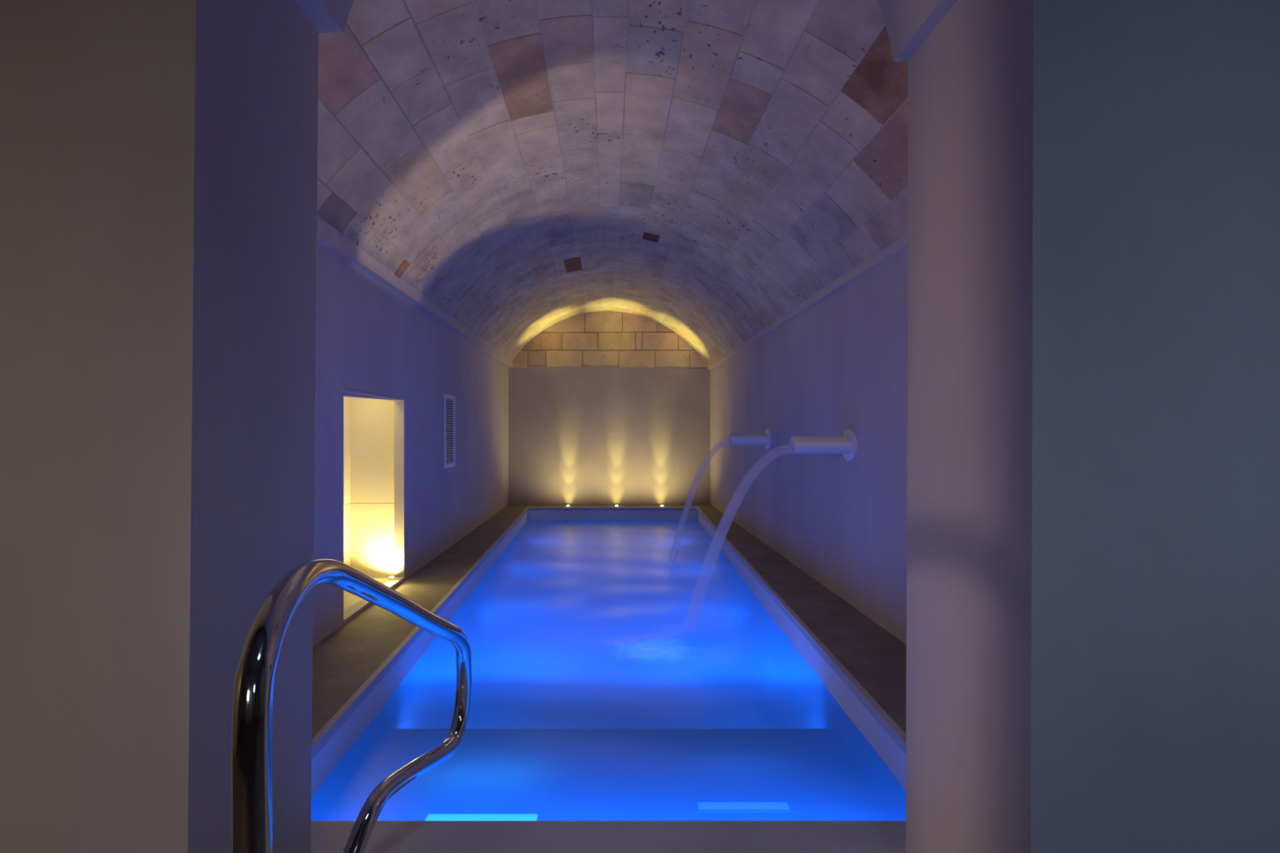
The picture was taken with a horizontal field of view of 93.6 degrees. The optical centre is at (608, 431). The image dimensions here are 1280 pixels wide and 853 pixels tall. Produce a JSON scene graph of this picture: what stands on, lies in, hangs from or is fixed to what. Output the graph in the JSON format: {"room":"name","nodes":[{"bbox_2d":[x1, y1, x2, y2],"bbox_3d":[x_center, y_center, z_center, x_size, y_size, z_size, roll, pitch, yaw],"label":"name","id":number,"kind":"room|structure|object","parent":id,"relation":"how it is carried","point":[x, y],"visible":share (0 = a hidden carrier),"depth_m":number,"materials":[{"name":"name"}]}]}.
{"room":"indoor swimming pool","nodes":[
{"label":"indoor swimming pool","id":0,"kind":"room"},
{"bbox_2d":[343,396,394,611],"bbox_3d":[-2.440,0.420,5.035,0.560,2.200,2.430,0,0,0],"label":"wall","id":1,"kind":"structure","parent":0,"point":[368,424],"depth_m":6.14,"materials":[{"name":"beige paint"}]},
{"bbox_2d":[312,240,508,646],"bbox_3d":[-2.110,0.075,7.295,0.100,2.850,10.390,0,0,0],"label":"wall","id":2,"kind":"structure","parent":0,"point":[370,338],"depth_m":6.16,"materials":[{"name":"paint"}]},
{"bbox_2d":[342,388,405,400],"bbox_3d":[-2.071,-0.324,5.360,0.038,0.024,1.420,0,0,0],"label":"trim","id":3,"kind":"structure","parent":2,"relation":"attached to","point":[344,389],"depth_m":5.22,"materials":[{"name":"paint"}]},
{"bbox_2d":[444,394,455,468],"bbox_3d":[-2.051,-0.007,7.755,0.018,0.935,0.500,0,0,0],"label":"air vent","id":4,"kind":"object","parent":2,"relation":"in","point":[449,400],"visible":1,"depth_m":7.75,"materials":[{"name":"white metal"}]},
{"bbox_2d":[311,504,906,738],"bbox_3d":[0.000,1.522,4.645,6.000,0.045,15.690,0,0,0],"label":"floor","id":5,"kind":"structure","parent":0,"point":[344,660],"depth_m":4.66,"materials":[{"name":"stone"}]},
{"bbox_2d":[343,577,404,624],"bbox_3d":[-2.107,1.482,5.360,0.106,0.035,1.380,0,0,0],"label":"threshold","id":6,"kind":"object","parent":5,"relation":"on","point":[353,611],"visible":0.65,"depth_m":5.07,"materials":[{"name":"stone"}]},
{"bbox_2d":[311,510,906,798],"bbox_3d":[0.086,2.223,7.062,3.701,1.355,9.915,0,0,0],"label":"pool edge","id":7,"kind":"object","parent":5,"relation":"in","point":[323,763],"visible":0.02,"depth_m":4.25,"materials":[{"name":"paint"}]},
{"bbox_2d":[311,506,528,759],"bbox_3d":[-1.495,1.516,7.062,0.040,0.057,9.558,0,0,-1],"label":"coping","id":8,"kind":"object","parent":7,"relation":"on","point":[335,722],"visible":0.64,"depth_m":3.79,"materials":[{"name":"stone"}]},
{"bbox_2d":[311,520,906,821],"bbox_3d":[0.086,1.736,7.062,3.341,0.030,9.555,0,0,0],"label":"pool water","id":9,"kind":"object","parent":7,"relation":"in","point":[623,670],"visible":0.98,"depth_m":3.77,"materials":[{"name":"blue liquid"}]},
{"bbox_2d":[696,506,906,755],"bbox_3d":[1.590,1.516,7.062,0.040,0.057,9.562,0,0,2],"label":"coping","id":10,"kind":"object","parent":7,"relation":"on","point":[886,722],"visible":0.64,"depth_m":3.96,"materials":[{"name":"stone"}]},
{"bbox_2d":[311,821,906,852],"bbox_3d":[0.005,1.519,1.916,2.850,0.062,0.762,0,0,0],"label":"coping","id":11,"kind":"object","parent":5,"relation":"on","point":[326,837],"visible":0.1,"depth_m":2.21,"materials":[{"name":"stone"}]},
{"bbox_2d":[231,558,471,852],"bbox_3d":[-0.716,0.905,1.702,0.391,1.226,1.478,0,0,0],"label":"pool handrail","id":12,"kind":"object","parent":11,"relation":"on","point":[253,689],"visible":1,"depth_m":1.14,"materials":[{"name":"silver metal"}]},
{"bbox_2d":[528,506,697,509],"bbox_3d":[0.086,1.512,11.861,3.385,0.047,0.078,0,0,0],"label":"coping","id":13,"kind":"object","parent":5,"relation":"on","point":[530,508],"visible":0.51,"depth_m":11.82,"materials":[{"name":"stone"}]},
{"bbox_2d":[508,311,710,504],"bbox_3d":[0.000,-0.550,12.449,4.400,4.100,0.123,0,0,0],"label":"wall","id":14,"kind":"structure","parent":0,"point":[577,435],"depth_m":12.39,"materials":[{"name":"paint"}]},
{"bbox_2d":[316,0,907,369],"bbox_3d":[0.020,-1.985,7.295,4.760,1.391,10.390,0,0,0],"label":"ceiling","id":15,"kind":"structure","parent":0,"point":[712,172],"depth_m":4.57,"materials":[{"name":"stone"}]},
{"bbox_2d":[0,0,1279,852],"bbox_3d":[0.000,-0.675,1.790,5.800,4.350,0.620,0,0,0],"label":"wall","id":16,"kind":"structure","parent":0,"point":[1093,592],"depth_m":1.48,"materials":[{"name":"paint"}]},
{"bbox_2d":[710,248,907,644],"bbox_3d":[2.175,0.105,7.295,0.150,2.790,10.390,0,0,0],"label":"wall","id":17,"kind":"structure","parent":0,"point":[839,365],"depth_m":5.61,"materials":[{"name":"paint"}]},
{"bbox_2d":[728,428,771,449],"bbox_3d":[1.847,0.100,7.860,0.505,0.280,0.280,0,0,0],"label":"spout","id":18,"kind":"object","parent":17,"relation":"attached to","point":[765,438],"visible":1,"depth_m":7.79,"materials":[{"name":"white metal"}]},
{"bbox_2d":[789,429,857,461],"bbox_3d":[1.847,0.115,5.200,0.505,0.280,0.280,0,0,0],"label":"spout","id":19,"kind":"object","parent":17,"relation":"attached to","point":[846,445],"visible":1,"depth_m":5.13,"materials":[{"name":"white metal"}]}
]}

